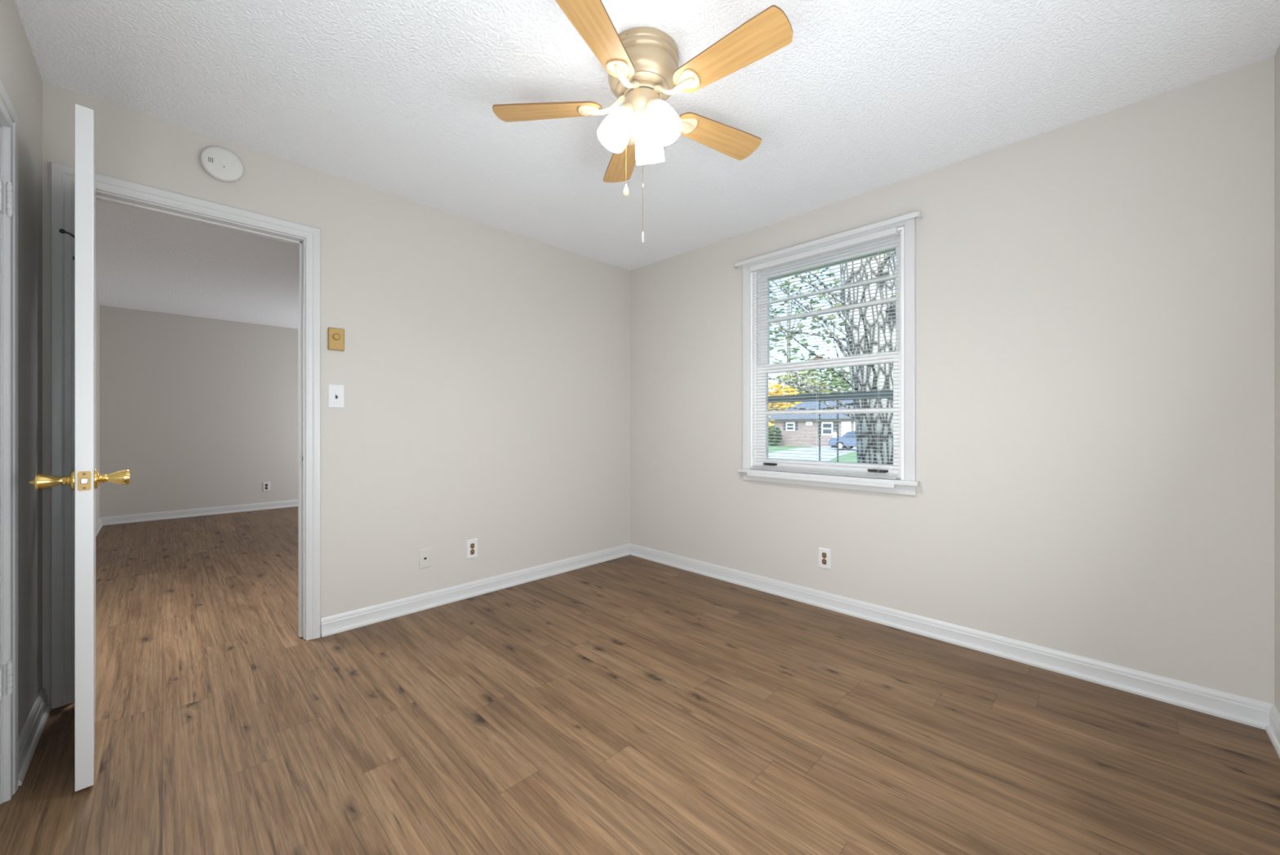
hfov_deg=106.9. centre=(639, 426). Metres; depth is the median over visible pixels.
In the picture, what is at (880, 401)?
oak tree
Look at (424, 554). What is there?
cable plate
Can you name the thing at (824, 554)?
socket
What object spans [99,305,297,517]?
wall
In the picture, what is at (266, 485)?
wall outlet
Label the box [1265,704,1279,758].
baseboard
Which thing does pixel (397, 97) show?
ceiling
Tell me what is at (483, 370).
wall
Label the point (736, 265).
curtain rod
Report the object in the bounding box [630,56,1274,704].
wall
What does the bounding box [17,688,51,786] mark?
baseboard
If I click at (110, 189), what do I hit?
door frame
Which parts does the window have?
sash, sash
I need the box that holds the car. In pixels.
[828,431,856,449]
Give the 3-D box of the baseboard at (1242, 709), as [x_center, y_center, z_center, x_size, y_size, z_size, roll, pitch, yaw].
[1.098,1.054,2.895,3.362,0.092,0.024,0,0,45]
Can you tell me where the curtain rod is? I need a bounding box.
[733,211,924,271]
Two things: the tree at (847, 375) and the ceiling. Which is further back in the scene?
the tree at (847, 375)
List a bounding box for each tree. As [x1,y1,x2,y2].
[768,251,895,464]
[768,369,830,410]
[768,382,802,439]
[791,355,852,395]
[819,367,852,392]
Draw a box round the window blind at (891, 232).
[746,226,898,488]
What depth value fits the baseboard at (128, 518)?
5.78 m
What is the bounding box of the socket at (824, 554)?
[822,552,826,558]
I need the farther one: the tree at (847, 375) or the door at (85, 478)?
the tree at (847, 375)
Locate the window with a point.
(906, 483)
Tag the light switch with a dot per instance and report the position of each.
(335, 392)
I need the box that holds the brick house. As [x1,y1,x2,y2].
[768,400,856,447]
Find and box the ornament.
[831,431,836,447]
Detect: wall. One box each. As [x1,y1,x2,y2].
[0,0,42,737]
[42,80,630,705]
[95,297,99,522]
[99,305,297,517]
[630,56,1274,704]
[1274,44,1279,712]
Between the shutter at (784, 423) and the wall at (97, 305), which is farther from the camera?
the shutter at (784, 423)
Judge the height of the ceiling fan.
0.694 m
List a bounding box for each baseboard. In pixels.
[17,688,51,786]
[95,517,102,537]
[100,499,297,525]
[320,542,630,636]
[630,542,1273,729]
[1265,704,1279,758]
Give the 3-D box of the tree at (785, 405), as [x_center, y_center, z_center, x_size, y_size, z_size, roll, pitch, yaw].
[17.168,-1.274,61.614,9.128,9.068,9.546,0,0,45]
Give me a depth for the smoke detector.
2.18 m
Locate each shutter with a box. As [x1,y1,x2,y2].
[782,422,786,430]
[795,422,797,430]
[833,422,836,432]
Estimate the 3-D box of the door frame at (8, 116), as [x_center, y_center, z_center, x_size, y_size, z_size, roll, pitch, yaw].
[-1.624,0.079,1.086,0.890,2.042,0.129,0,0,45]
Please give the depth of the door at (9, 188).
1.38 m
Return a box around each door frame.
[0,80,17,804]
[50,161,320,708]
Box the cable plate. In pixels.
[418,547,431,568]
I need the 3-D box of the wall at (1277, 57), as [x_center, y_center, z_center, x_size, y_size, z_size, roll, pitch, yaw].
[1.183,-0.120,0.524,0.100,2.440,3.268,0,0,45]
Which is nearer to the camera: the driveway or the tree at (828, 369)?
the driveway
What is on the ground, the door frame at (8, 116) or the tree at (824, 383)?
the tree at (824, 383)
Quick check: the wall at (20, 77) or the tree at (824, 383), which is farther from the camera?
the tree at (824, 383)
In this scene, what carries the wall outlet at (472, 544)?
attached to the wall at (483, 370)
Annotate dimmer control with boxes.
[328,327,344,351]
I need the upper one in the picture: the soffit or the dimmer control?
the soffit
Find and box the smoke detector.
[200,146,244,182]
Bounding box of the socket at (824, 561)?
[822,559,826,564]
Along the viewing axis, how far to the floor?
1.71 m
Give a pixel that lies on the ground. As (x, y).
(780, 447)
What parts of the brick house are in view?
pane, pane, garage panel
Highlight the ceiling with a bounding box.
[14,0,1279,328]
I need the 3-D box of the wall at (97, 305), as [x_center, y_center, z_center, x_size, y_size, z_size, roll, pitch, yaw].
[-4.283,-0.120,3.493,4.885,2.440,0.100,0,0,45]
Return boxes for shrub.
[768,425,782,445]
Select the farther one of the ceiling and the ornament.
the ornament
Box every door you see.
[0,125,13,802]
[28,103,129,791]
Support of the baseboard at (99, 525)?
attached to the wall at (97, 305)
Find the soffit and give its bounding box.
[769,248,895,279]
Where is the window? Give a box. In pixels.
[737,217,919,495]
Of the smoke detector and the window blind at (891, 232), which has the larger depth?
the window blind at (891, 232)
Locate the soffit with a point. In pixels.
(893, 249)
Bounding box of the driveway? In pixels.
[768,446,856,461]
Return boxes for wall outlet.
[262,481,270,491]
[466,538,477,559]
[818,546,831,569]
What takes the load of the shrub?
on the ground
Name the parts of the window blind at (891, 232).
ladder cord, rail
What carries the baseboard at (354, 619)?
attached to the wall at (483, 370)
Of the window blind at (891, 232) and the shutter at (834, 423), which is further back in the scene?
the shutter at (834, 423)
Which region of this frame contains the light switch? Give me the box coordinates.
[328,384,344,408]
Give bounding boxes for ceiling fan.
[492,0,792,243]
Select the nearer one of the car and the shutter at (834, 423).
the car
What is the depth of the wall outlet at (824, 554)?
2.88 m
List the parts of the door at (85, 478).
knob, hook arm, latch plate, knob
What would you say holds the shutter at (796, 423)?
hanging from the brick house
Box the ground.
[768,440,857,462]
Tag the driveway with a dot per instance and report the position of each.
(802, 450)
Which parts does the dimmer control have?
knob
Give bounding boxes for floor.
[0,506,1279,854]
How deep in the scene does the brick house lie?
42.66 m

